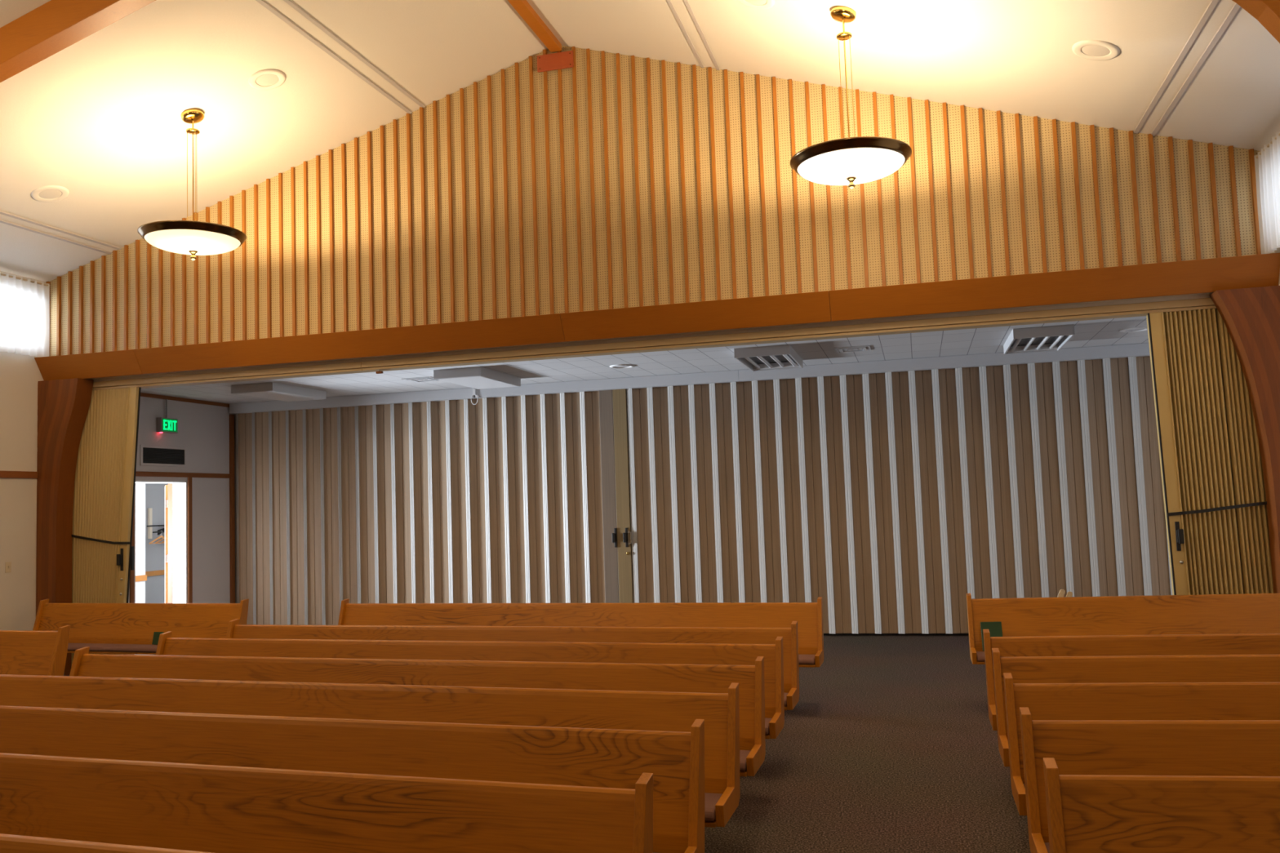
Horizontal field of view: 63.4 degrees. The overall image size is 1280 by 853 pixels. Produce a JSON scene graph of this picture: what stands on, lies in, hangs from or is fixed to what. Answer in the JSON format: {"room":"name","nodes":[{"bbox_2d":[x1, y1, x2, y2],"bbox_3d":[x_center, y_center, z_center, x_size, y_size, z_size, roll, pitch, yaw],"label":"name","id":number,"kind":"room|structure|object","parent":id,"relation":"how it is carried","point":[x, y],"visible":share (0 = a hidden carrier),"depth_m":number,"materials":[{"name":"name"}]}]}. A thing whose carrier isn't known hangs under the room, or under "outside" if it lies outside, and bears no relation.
{"room":"house of worship","nodes":[
{"label":"house of worship","id":0,"kind":"room"},
{"bbox_2d":[0,271,49,356],"bbox_3d":[-7.733,-1.417,9.964,0.070,0.900,5.050,-3,-4,15],"label":"sheer curtain","id":1,"kind":"object","parent":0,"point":[24,303],"visible":1,"depth_m":12.06,"materials":[{"name":"white fabric"}]},
{"bbox_2d":[35,377,93,675],"bbox_3d":[-6.785,1.183,12.214,0.576,3.470,0.240,-3,-4,15],"label":"pillar","id":2,"kind":"structure","parent":0,"point":[63,405],"depth_m":12.19,"materials":[{"name":"brown wood"}]},
{"bbox_2d":[71,386,141,663],"bbox_3d":[-6.404,1.222,12.317,1.123,3.322,0.240,-3,-4,15],"label":"door","id":3,"kind":"structure","parent":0,"point":[104,482],"depth_m":12.28,"materials":[{"name":"brown wood"}]},
{"bbox_2d":[71,534,129,544],"bbox_3d":[-6.430,1.317,12.224,0.970,0.168,0.006,-3,-4,15],"label":"strap","id":4,"kind":"object","parent":3,"relation":"attached to","point":[73,535],"visible":0.91,"depth_m":12.20,"materials":[{"name":"black plastic"}]},
{"bbox_2d":[0,271,235,631],"bbox_3d":[-8.536,0.037,7.592,0.300,5.200,18.200,-3,-4,15],"label":"wall","id":5,"kind":"structure","parent":0,"point":[203,429],"depth_m":13.88,"materials":[{"name":"grey paint"}]},
{"bbox_2d":[4,561,11,573],"bbox_3d":[-7.175,1.600,11.769,0.018,0.120,0.076,-3,-4,15],"label":"light switch","id":6,"kind":"object","parent":5,"relation":"attached to","point":[8,565],"visible":1,"depth_m":11.77,"materials":[{"name":"beige plastic"}]},
{"bbox_2d":[0,471,37,478],"bbox_3d":[-8.923,0.142,5.487,0.022,0.080,13.955,-3,-4,15],"label":"trim","id":7,"kind":"structure","parent":5,"relation":"attached to","point":[7,474],"depth_m":11.95,"materials":[{"name":"brown wood"}]},
{"bbox_2d":[129,477,192,603],"bbox_3d":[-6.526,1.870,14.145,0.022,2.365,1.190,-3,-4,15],"label":"trim","id":8,"kind":"structure","parent":5,"relation":"attached to","point":[189,479],"depth_m":14.67,"materials":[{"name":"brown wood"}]},
{"bbox_2d":[140,444,186,466],"bbox_3d":[-6.569,0.410,14.291,0.014,0.280,0.900,-3,-4,15],"label":"air vent","id":9,"kind":"object","parent":5,"relation":"in","point":[150,455],"visible":1,"depth_m":14.28,"materials":[{"name":"black metal"}]},
{"bbox_2d":[164,484,168,603],"bbox_3d":[-6.905,2.000,15.185,0.110,2.258,0.939,0,-5,-25],"label":"door","id":10,"kind":"structure","parent":5,"relation":"in","point":[166,486],"depth_m":14.79,"materials":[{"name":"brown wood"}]},
{"bbox_2d":[155,399,177,433],"bbox_3d":[-6.545,-0.141,14.341,0.092,0.477,0.330,-3,-4,15],"label":"exit sign","id":11,"kind":"object","parent":5,"relation":"attached to","point":[170,425],"visible":1,"depth_m":14.28,"materials":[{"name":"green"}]},
{"bbox_2d":[168,483,172,603],"bbox_3d":[-6.659,1.952,14.693,0.074,2.290,0.022,-3,-4,15],"label":"trim","id":12,"kind":"structure","parent":5,"relation":"attached to","point":[170,485],"depth_m":14.71,"materials":[{"name":"white wood"}]},
{"bbox_2d":[135,471,230,478],"bbox_3d":[-6.607,0.649,14.084,0.022,0.065,3.370,-3,-4,15],"label":"trim","id":13,"kind":"structure","parent":5,"relation":"attached to","point":[138,473],"depth_m":14.59,"materials":[{"name":"brown wood"}]},
{"bbox_2d":[140,392,229,407],"bbox_3d":[-6.604,-0.405,14.311,0.020,0.050,3.060,-3,-4,15],"label":"trim","id":14,"kind":"structure","parent":5,"relation":"attached to","point":[142,394],"depth_m":14.72,"materials":[{"name":"brown wood"}]},
{"bbox_2d":[229,414,235,603],"bbox_3d":[-6.149,1.480,15.614,0.035,3.330,0.080,-3,-4,15],"label":"trim","id":15,"kind":"structure","parent":5,"relation":"attached to","point":[232,493],"depth_m":15.61,"materials":[{"name":"brown wood"}]},
{"bbox_2d":[229,342,1150,413],"bbox_3d":[0.151,-0.602,14.100,13.114,0.143,0.260,-3,-4,15],"label":"header","id":16,"kind":"object","parent":5,"relation":"attached to","point":[1134,349],"visible":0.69,"depth_m":13.75,"materials":[{"name":"grey"}]},
{"bbox_2d":[235,355,1172,634],"bbox_3d":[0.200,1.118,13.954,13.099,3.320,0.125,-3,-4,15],"label":"wall","id":17,"kind":"structure","parent":16,"relation":"hanging from","point":[700,518],"depth_m":13.72,"materials":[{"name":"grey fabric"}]},
{"bbox_2d":[471,388,478,404],"bbox_3d":[-2.337,-0.419,14.616,0.111,0.227,0.020,-3,-4,15],"label":"pull chain","id":18,"kind":"object","parent":17,"relation":"hanging from","point":[473,389],"visible":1,"depth_m":14.61,"materials":[{"name":"white paint"}]},
{"bbox_2d":[135,483,145,603],"bbox_3d":[-8.539,1.926,16.967,0.600,2.800,0.500,-3,-4,15],"label":"wall","id":19,"kind":"structure","parent":0,"point":[140,487],"depth_m":17.02,"materials":[{"name":"white paint"}]},
{"bbox_2d":[135,574,146,582],"bbox_3d":[-8.217,2.481,16.853,0.022,0.095,0.515,-3,-4,15],"label":"trim","id":20,"kind":"structure","parent":19,"relation":"attached to","point":[138,578],"depth_m":16.96,"materials":[{"name":"brown wood"}]},
{"bbox_2d":[145,483,168,603],"bbox_3d":[-9.042,1.919,16.636,0.200,2.800,7.200,-3,-4,15],"label":"wall","id":21,"kind":"structure","parent":0,"point":[154,492],"depth_m":18.20,"materials":[{"name":"grey paint"}]},
{"bbox_2d":[145,569,164,576],"bbox_3d":[-8.392,2.593,18.504,0.025,0.085,2.580,-3,-4,15],"label":"trim","id":22,"kind":"structure","parent":21,"relation":"attached to","point":[160,572],"depth_m":18.12,"materials":[{"name":"brown wood"}]},
{"bbox_2d":[146,507,164,538],"bbox_3d":[-8.285,1.709,18.433,0.360,0.530,1.170,-3,-4,15],"label":"coat rack","id":23,"kind":"object","parent":21,"relation":"attached to","point":[150,525],"visible":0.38,"depth_m":18.03,"materials":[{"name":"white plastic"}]},
{"bbox_2d":[148,530,164,544],"bbox_3d":[-8.338,1.928,18.034,0.015,0.224,0.420,-6,-6,42],"label":"hanger","id":24,"kind":"object","parent":23,"relation":"hanging from","point":[161,535],"visible":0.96,"depth_m":17.98,"materials":[{"name":"brown wood"}]},
{"bbox_2d":[65,631,1031,852],"bbox_3d":[-3.095,2.560,7.572,16.950,0.200,21.900,-3,-4,15],"label":"floor","id":25,"kind":"structure","parent":0,"point":[890,744],"depth_m":6.83,"materials":[{"name":"carpet"}]},
{"bbox_2d":[0,625,70,675],"bbox_3d":[-6.191,2.196,8.885,2.875,0.925,0.515,-3,-4,18],"label":"pew","id":26,"kind":"object","parent":25,"relation":"on","point":[22,652],"visible":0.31,"depth_m":8.68,"materials":[{"name":"brown wood"}]},
{"bbox_2d":[0,833,212,852],"bbox_3d":[-2.488,1.641,3.006,4.809,0.925,0.516,-3,-4,18],"label":"pew","id":27,"kind":"object","parent":25,"relation":"on","point":[9,843],"visible":1,"depth_m":2.95,"materials":[{"name":"brown wood"}]},
{"bbox_2d":[32,599,248,675],"bbox_3d":[-5.486,2.331,11.048,2.875,0.925,0.516,-3,-4,20],"label":"pew","id":28,"kind":"object","parent":25,"relation":"on","point":[127,628],"visible":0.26,"depth_m":11.14,"materials":[{"name":"brown wood"}]},
{"bbox_2d":[67,643,157,652],"bbox_3d":[-5.511,2.340,10.953,2.781,0.058,0.322,-3,-4,20],"label":"cushion","id":29,"kind":"object","parent":28,"relation":"on","point":[94,647],"depth_m":10.86,"materials":[{"name":"brown fabric"}]},
{"bbox_2d":[151,631,164,644],"bbox_3d":[-5.074,2.229,10.899,0.110,0.132,0.052,-3,-4,20],"label":"book","id":30,"kind":"object","parent":28,"relation":"on","point":[156,634],"visible":0.66,"depth_m":10.89,"materials":[{"name":"green paper"}]},
{"bbox_2d":[0,752,653,852],"bbox_3d":[-2.275,1.692,3.796,4.809,0.925,0.516,-3,-4,18],"label":"pew","id":31,"kind":"object","parent":25,"relation":"on","point":[196,807],"visible":0.98,"depth_m":3.62,"materials":[{"name":"brown wood"}]},
{"bbox_2d":[0,705,704,852],"bbox_3d":[-2.062,1.742,4.587,4.809,0.925,0.516,-3,-4,18],"label":"pew","id":32,"kind":"object","parent":25,"relation":"on","point":[616,758],"visible":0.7,"depth_m":4.43,"materials":[{"name":"brown wood"}]},
{"bbox_2d":[0,674,740,827],"bbox_3d":[-1.849,1.793,5.377,4.809,0.925,0.516,-3,-4,18],"label":"pew","id":33,"kind":"object","parent":25,"relation":"on","point":[664,711],"visible":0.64,"depth_m":5.30,"materials":[{"name":"brown wood"}]},
{"bbox_2d":[704,792,722,822],"bbox_3d":[-1.873,1.802,5.282,4.718,0.058,0.322,-3,-4,18],"label":"cushion","id":34,"kind":"object","parent":33,"relation":"on","point":[713,801],"depth_m":4.45,"materials":[{"name":"brown fabric"}]},
{"bbox_2d":[69,646,765,776],"bbox_3d":[-1.636,1.843,6.167,4.809,0.925,0.516,-3,-4,18],"label":"pew","id":35,"kind":"object","parent":25,"relation":"on","point":[669,677],"visible":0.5,"depth_m":6.15,"materials":[{"name":"brown wood"}]},
{"bbox_2d":[739,750,751,771],"bbox_3d":[-1.660,1.852,6.072,4.718,0.058,0.322,-3,-4,18],"label":"cushion","id":36,"kind":"object","parent":35,"relation":"on","point":[744,755],"depth_m":5.22,"materials":[{"name":"brown fabric"}]},
{"bbox_2d":[155,631,784,739],"bbox_3d":[-1.423,1.894,6.957,4.809,0.925,0.516,-3,-4,18],"label":"pew","id":37,"kind":"object","parent":25,"relation":"on","point":[535,651],"visible":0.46,"depth_m":6.96,"materials":[{"name":"brown wood"}]},
{"bbox_2d":[764,717,771,734],"bbox_3d":[-1.447,1.903,6.862,4.718,0.058,0.322,-3,-4,18],"label":"cushion","id":38,"kind":"object","parent":37,"relation":"on","point":[767,720],"depth_m":6.00,"materials":[{"name":"brown fabric"}]},
{"bbox_2d":[226,618,799,710],"bbox_3d":[-1.210,1.944,7.747,4.809,0.925,0.516,-3,-4,18],"label":"pew","id":39,"kind":"object","parent":25,"relation":"on","point":[235,630],"visible":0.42,"depth_m":7.76,"materials":[{"name":"brown wood"}]},
{"bbox_2d":[783,693,788,706],"bbox_3d":[-1.234,1.953,7.653,4.718,0.058,0.322,-3,-4,18],"label":"cushion","id":40,"kind":"object","parent":39,"relation":"on","point":[786,695],"depth_m":6.79,"materials":[{"name":"brown fabric"}]},
{"bbox_2d":[337,596,823,667],"bbox_3d":[-0.744,2.050,9.407,4.809,0.925,0.516,-3,-4,18],"label":"pew","id":41,"kind":"object","parent":25,"relation":"on","point":[808,615],"visible":0.44,"depth_m":9.43,"materials":[{"name":"brown wood"}]},
{"bbox_2d":[798,654,815,664],"bbox_3d":[-0.768,2.059,9.313,4.718,0.058,0.322,-3,-4,18],"label":"cushion","id":42,"kind":"object","parent":41,"relation":"on","point":[802,659],"depth_m":8.46,"materials":[{"name":"brown fabric"}]},
{"bbox_2d":[1057,589,1065,597],"bbox_3d":[3.459,1.872,8.930,0.440,0.923,0.016,-3,-4,15],"label":"wooden slat","id":43,"kind":"object","parent":25,"relation":"on","point":[1062,592],"visible":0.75,"depth_m":8.90,"materials":[{"name":"brown wood"}]},
{"bbox_2d":[1065,591,1072,597],"bbox_3d":[3.521,1.878,8.913,0.432,0.905,0.016,-3,-4,15],"label":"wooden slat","id":44,"kind":"object","parent":25,"relation":"on","point":[1069,593],"visible":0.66,"depth_m":8.89,"materials":[{"name":"brown wood"}]},
{"bbox_2d":[966,593,1279,664],"bbox_3d":[4.006,1.811,8.352,2.631,0.925,0.515,-3,-4,9],"label":"pew","id":45,"kind":"object","parent":25,"relation":"on","point":[1246,613],"visible":0.66,"depth_m":8.52,"materials":[{"name":"brown wood"}]},
{"bbox_2d":[976,651,985,661],"bbox_3d":[3.980,1.820,8.257,2.531,0.058,0.322,-3,-4,9],"label":"cushion","id":46,"kind":"object","parent":45,"relation":"on","point":[980,655],"depth_m":8.32,"materials":[{"name":"brown fabric"}]},
{"bbox_2d":[980,622,1002,651],"bbox_3d":[2.914,1.737,8.572,0.165,0.236,0.082,-3,-4,9],"label":"book","id":47,"kind":"object","parent":45,"relation":"on","point":[995,629],"visible":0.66,"depth_m":8.57,"materials":[{"name":"green paper"}]},
{"bbox_2d":[982,629,1279,730],"bbox_3d":[3.380,1.663,6.034,2.631,0.925,0.515,-3,-4,9],"label":"pew","id":48,"kind":"object","parent":25,"relation":"on","point":[1232,643],"visible":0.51,"depth_m":6.29,"materials":[{"name":"brown wood"}]},
{"bbox_2d":[991,648,1279,766],"bbox_3d":[3.167,1.613,5.243,2.631,0.925,0.515,-3,-4,9],"label":"pew","id":49,"kind":"object","parent":25,"relation":"on","point":[1196,668],"visible":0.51,"depth_m":5.52,"materials":[{"name":"brown wood"}]},
{"bbox_2d":[1003,672,1279,815],"bbox_3d":[2.954,1.562,4.453,2.631,0.925,0.515,-3,-4,9],"label":"pew","id":50,"kind":"object","parent":25,"relation":"on","point":[1131,700],"visible":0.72,"depth_m":4.74,"materials":[{"name":"brown wood"}]},
{"bbox_2d":[1019,706,1279,852],"bbox_3d":[2.741,1.512,3.663,2.631,0.925,0.515,-3,-4,9],"label":"pew","id":51,"kind":"object","parent":25,"relation":"on","point":[1224,748],"visible":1,"depth_m":3.97,"materials":[{"name":"brown wood"}]},
{"bbox_2d":[1044,842,1049,852],"bbox_3d":[2.716,1.521,3.568,2.531,0.058,0.322,-3,-4,9],"label":"cushion","id":52,"kind":"object","parent":51,"relation":"on","point":[1046,844],"depth_m":3.84,"materials":[{"name":"brown fabric"}]},
{"bbox_2d":[1042,757,1279,852],"bbox_3d":[2.528,1.461,2.873,2.631,0.925,0.515,-3,-4,9],"label":"pew","id":53,"kind":"object","parent":25,"relation":"on","point":[1086,813],"visible":1,"depth_m":3.20,"materials":[{"name":"brown wood"}]},
{"bbox_2d":[0,0,1279,281],"bbox_3d":[-2.671,-3.551,4.164,13.750,2.260,14.800,-3,-4,15],"label":"ceiling","id":54,"kind":"structure","parent":0,"point":[99,119],"depth_m":9.51,"materials":[{"name":"beige paint"}]},
{"bbox_2d":[31,185,69,202],"bbox_3d":[-6.061,-2.389,10.639,0.334,0.109,0.349,-3,-4,19],"label":"ceiling speaker","id":55,"kind":"object","parent":54,"relation":"attached to","point":[49,193],"visible":1,"depth_m":10.62,"materials":[{"name":"beige paint"}]},
{"bbox_2d":[38,189,62,199],"bbox_3d":[-6.059,-2.386,10.638,0.212,0.004,0.212,-20,-8,13],"label":"grille","id":56,"kind":"object","parent":55,"relation":"attached to","point":[43,193],"depth_m":10.64,"materials":[{"name":"grey"}]},
{"bbox_2d":[0,219,111,254],"bbox_3d":[-8.125,-2.491,5.515,0.034,0.022,14.098,-3,-4,15],"label":"trim","id":57,"kind":"structure","parent":54,"relation":"attached to","point":[1,220],"depth_m":11.49,"materials":[{"name":"grey"}]},
{"bbox_2d":[0,210,121,249],"bbox_3d":[-7.992,-2.540,5.482,0.034,0.022,14.098,-3,-4,15],"label":"trim","id":58,"kind":"structure","parent":54,"relation":"attached to","point":[1,211],"depth_m":11.38,"materials":[{"name":"grey"}]},
{"bbox_2d":[0,0,155,82],"bbox_3d":[-4.928,-1.678,8.088,6.576,4.867,0.180,-3,-4,15],"label":"rafter","id":59,"kind":"object","parent":54,"relation":"attached to","point":[53,26],"visible":1,"depth_m":8.02,"materials":[{"name":"brown wood"}]},
{"bbox_2d":[137,108,246,260],"bbox_3d":[-4.326,-2.336,10.022,0.968,1.475,0.968,-3,-4,15],"label":"pendant lamp","id":60,"kind":"object","parent":54,"relation":"hanging from","point":[193,237],"visible":1,"depth_m":9.78,"materials":[{"name":"white glass"}]},
{"bbox_2d":[248,68,285,89],"bbox_3d":[-3.569,-3.320,9.912,0.334,0.109,0.349,-3,-4,19],"label":"ceiling speaker","id":61,"kind":"object","parent":54,"relation":"attached to","point":[269,78],"visible":1,"depth_m":9.90,"materials":[{"name":"beige paint"}]},
{"bbox_2d":[256,73,278,85],"bbox_3d":[-3.566,-3.317,9.911,0.212,0.004,0.212,-20,-8,13],"label":"grille","id":62,"kind":"object","parent":61,"relation":"attached to","point":[262,79],"depth_m":9.91,"materials":[{"name":"grey"}]},
{"bbox_2d":[255,0,412,114],"bbox_3d":[-4.349,-3.875,4.585,0.034,0.022,14.098,-3,-4,15],"label":"trim","id":63,"kind":"structure","parent":54,"relation":"attached to","point":[262,2],"depth_m":9.81,"materials":[{"name":"grey wood"}]},
{"bbox_2d":[283,0,425,107],"bbox_3d":[-4.196,-3.931,4.547,0.034,0.022,14.098,-3,-4,15],"label":"trim","id":64,"kind":"structure","parent":54,"relation":"attached to","point":[290,2],"depth_m":9.88,"materials":[{"name":"grey wood"}]},
{"bbox_2d":[507,0,561,52],"bbox_3d":[-2.713,-4.434,4.165,0.120,0.073,14.070,-3,-4,15],"label":"beam","id":65,"kind":"structure","parent":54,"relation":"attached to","point":[523,8],"depth_m":10.33,"materials":[{"name":"brown wood"}]},
{"bbox_2d":[666,0,704,67],"bbox_3d":[-1.195,-4.091,3.748,0.034,0.022,14.098,-3,-4,15],"label":"trim","id":66,"kind":"structure","parent":54,"relation":"attached to","point":[668,2],"depth_m":9.71,"materials":[{"name":"grey wood"}]},
{"bbox_2d":[683,0,719,70],"bbox_3d":[-1.039,-4.052,3.703,0.034,0.022,14.098,-3,-4,15],"label":"trim","id":67,"kind":"structure","parent":54,"relation":"attached to","point":[686,2],"depth_m":9.66,"materials":[{"name":"grey wood"}]},
{"bbox_2d":[737,0,774,8],"bbox_3d":[0.956,-3.571,8.646,0.334,0.109,0.349,-3,-4,19],"label":"ceiling speaker","id":68,"kind":"object","parent":54,"relation":"attached to","point":[757,4],"visible":1,"depth_m":8.71,"materials":[{"name":"beige paint"}]},
{"bbox_2d":[744,0,766,4],"bbox_3d":[0.954,-3.567,8.646,0.212,0.004,0.212,14,0,15],"label":"grille","id":69,"kind":"object","parent":68,"relation":"attached to","point":[753,2],"depth_m":8.69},
{"bbox_2d":[790,5,911,189],"bbox_3d":[1.686,-2.673,8.423,0.968,1.508,0.968,-3,-4,15],"label":"pendant lamp","id":70,"kind":"object","parent":54,"relation":"hanging from","point":[849,161],"visible":1,"depth_m":8.18,"materials":[{"name":"white glass"}]},
{"bbox_2d":[1071,40,1119,60],"bbox_3d":[3.537,-2.918,8.032,0.334,0.109,0.349,-3,-4,19],"label":"ceiling speaker","id":71,"kind":"object","parent":54,"relation":"attached to","point":[1094,50],"visible":1,"depth_m":8.02,"materials":[{"name":"beige paint"}]},
{"bbox_2d":[1081,44,1110,56],"bbox_3d":[3.535,-2.914,8.033,0.212,0.004,0.212,14,0,15],"label":"grille","id":72,"kind":"object","parent":71,"relation":"attached to","point":[1091,50],"depth_m":8.03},
{"bbox_2d":[1133,0,1218,133],"bbox_3d":[2.682,-3.110,2.639,0.034,0.022,14.098,-3,-4,15],"label":"trim","id":73,"kind":"structure","parent":54,"relation":"attached to","point":[1212,4],"depth_m":7.86,"materials":[{"name":"grey wood"}]},
{"bbox_2d":[1151,2,1239,136],"bbox_3d":[2.818,-3.075,2.600,0.034,0.022,14.098,-3,-4,15],"label":"trim","id":74,"kind":"structure","parent":54,"relation":"attached to","point":[1236,6],"depth_m":7.84,"materials":[{"name":"grey wood"}]},
{"bbox_2d":[1231,0,1279,43],"bbox_3d":[1.411,-2.063,6.403,6.566,4.774,0.180,-3,-4,15],"label":"rafter","id":75,"kind":"object","parent":54,"relation":"attached to","point":[1267,12],"visible":1,"depth_m":5.84,"materials":[{"name":"brown wood"}]},
{"bbox_2d":[140,315,1148,404],"bbox_3d":[-0.239,-0.841,12.752,13.750,0.160,4.050,-3,-4,15],"label":"ceiling","id":76,"kind":"structure","parent":0,"point":[1099,332],"depth_m":12.63,"materials":[{"name":"tile"}]},
{"bbox_2d":[231,382,326,401],"bbox_3d":[-4.853,-0.459,13.972,0.620,0.112,1.250,-3,-4,15],"label":"ceiling light","id":77,"kind":"object","parent":76,"relation":"attached to","point":[274,391],"visible":1,"depth_m":13.66,"materials":[{"name":"grey plastic"}]},
{"bbox_2d":[401,376,439,382],"bbox_3d":[-2.837,-0.611,13.516,0.400,0.018,0.400,-3,-4,15],"label":"ceiling vent","id":78,"kind":"object","parent":76,"relation":"in","point":[418,379],"visible":0.92,"depth_m":13.46,"materials":[{"name":"grey metal"}]},
{"bbox_2d":[433,366,520,389],"bbox_3d":[-2.053,-0.610,13.201,0.625,0.112,1.300,-3,-4,15],"label":"ceiling light","id":79,"kind":"object","parent":76,"relation":"attached to","point":[478,378],"visible":1,"depth_m":12.84,"materials":[{"name":"grey plastic"}]},
{"bbox_2d":[609,364,635,368],"bbox_3d":[-0.219,-0.747,12.870,0.320,0.020,0.320,-3,-4,15],"label":"speaker","id":80,"kind":"object","parent":76,"relation":"attached to","point":[620,366],"visible":1,"depth_m":12.84},
{"bbox_2d":[614,365,630,367],"bbox_3d":[-0.219,-0.747,12.870,0.202,0.004,0.202,-3,-4,15],"label":"grille","id":81,"kind":"object","parent":80,"relation":"attached to","point":[615,366],"depth_m":12.88,"materials":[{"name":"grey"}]},
{"bbox_2d":[733,344,803,371],"bbox_3d":[1.541,-0.802,12.270,0.630,0.108,1.350,-3,-4,15],"label":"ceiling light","id":82,"kind":"object","parent":76,"relation":"attached to","point":[775,357],"visible":1,"depth_m":12.16,"materials":[{"name":"grey metal"}]},
{"bbox_2d":[834,345,871,352],"bbox_3d":[2.477,-0.899,12.049,0.400,0.018,0.400,-3,-4,15],"label":"ceiling vent","id":83,"kind":"object","parent":76,"relation":"in","point":[853,348],"visible":1,"depth_m":12.00,"materials":[{"name":"grey metal"}]},
{"bbox_2d":[1003,324,1075,354],"bbox_3d":[4.405,-0.956,11.491,0.605,0.108,1.280,-3,-4,15],"label":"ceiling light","id":84,"kind":"object","parent":76,"relation":"attached to","point":[1052,338],"visible":1,"depth_m":11.38,"materials":[{"name":"grey metal"}]},
{"bbox_2d":[1119,326,1147,332],"bbox_3d":[5.391,-1.054,11.273,0.320,0.020,0.320,-3,-4,15],"label":"speaker","id":85,"kind":"object","parent":76,"relation":"attached to","point":[1138,329],"visible":0.94,"depth_m":11.25},
{"bbox_2d":[1126,328,1143,331],"bbox_3d":[5.391,-1.054,11.273,0.202,0.004,0.202,-3,-4,15],"label":"grille","id":86,"kind":"object","parent":85,"relation":"attached to","point":[1127,330],"depth_m":11.30,"materials":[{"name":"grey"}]},
{"bbox_2d":[45,45,1274,356],"bbox_3d":[-0.796,-2.470,10.991,13.150,3.188,0.334,-3,-4,15],"label":"wall","id":87,"kind":"structure","parent":0,"point":[607,180],"depth_m":10.64,"materials":[{"name":"brown wood"}]},
{"bbox_2d":[537,50,573,72],"bbox_3d":[-0.895,-3.852,10.924,0.400,0.176,0.026,-3,-4,15],"label":"cover plate","id":88,"kind":"object","parent":87,"relation":"attached to","point":[559,60],"visible":1,"depth_m":10.91,"materials":[{"name":"orange metal"}]},
{"bbox_2d":[34,253,1279,380],"bbox_3d":[-0.790,-1.011,10.720,13.150,0.270,0.314,-3,-4,15],"label":"header","id":89,"kind":"object","parent":87,"relation":"attached to","point":[1205,276],"visible":0.92,"depth_m":10.26,"materials":[{"name":"brown wood"}]},
{"bbox_2d":[91,293,1217,390],"bbox_3d":[-0.717,-0.808,10.952,13.140,0.135,0.205,-3,-4,15],"label":"track","id":90,"kind":"object","parent":89,"relation":"attached to","point":[1133,308],"visible":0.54,"depth_m":10.54,"materials":[{"name":"beige wood"}]},
{"bbox_2d":[375,369,382,373],"bbox_3d":[-2.895,-0.612,11.508,0.070,0.047,0.040,-3,-4,15],"label":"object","id":91,"kind":"object","parent":90,"relation":"attached to","point":[379,371],"visible":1,"depth_m":11.49,"materials":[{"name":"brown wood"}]},
{"bbox_2d":[1146,308,1273,595],"bbox_3d":[5.176,0.603,9.233,0.997,3.322,0.240,-3,-4,15],"label":"wall","id":92,"kind":"structure","parent":90,"relation":"hanging from","point":[1210,455],"depth_m":9.24,"materials":[{"name":"brown wood"}]},
{"bbox_2d":[1167,501,1266,515],"bbox_3d":[5.156,0.718,9.138,0.920,0.118,0.006,-3,-4,15],"label":"strap","id":93,"kind":"object","parent":92,"relation":"attached to","point":[1264,502],"visible":1,"depth_m":9.15,"materials":[{"name":"black plastic"}]},
{"bbox_2d":[1209,285,1279,593],"bbox_3d":[5.375,0.533,8.976,0.506,3.470,0.240,-3,-4,15],"label":"pillar","id":94,"kind":"structure","parent":0,"point":[1251,317],"depth_m":8.94,"materials":[{"name":"brown wood"}]},
{"bbox_2d":[1253,132,1279,253],"bbox_3d":[4.774,-2.085,6.634,0.070,0.900,5.050,-3,-4,15],"label":"sheer curtain","id":95,"kind":"object","parent":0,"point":[1267,162],"visible":1,"depth_m":8.77,"materials":[{"name":"white fabric"}]},
{"bbox_2d":[1274,247,1279,285],"bbox_3d":[3.925,-0.780,2.208,0.300,5.200,14.200,-3,-4,15],"label":"wall","id":96,"kind":"structure","parent":0,"point":[1277,251],"depth_m":8.98,"materials":[{"name":"beige paint"}]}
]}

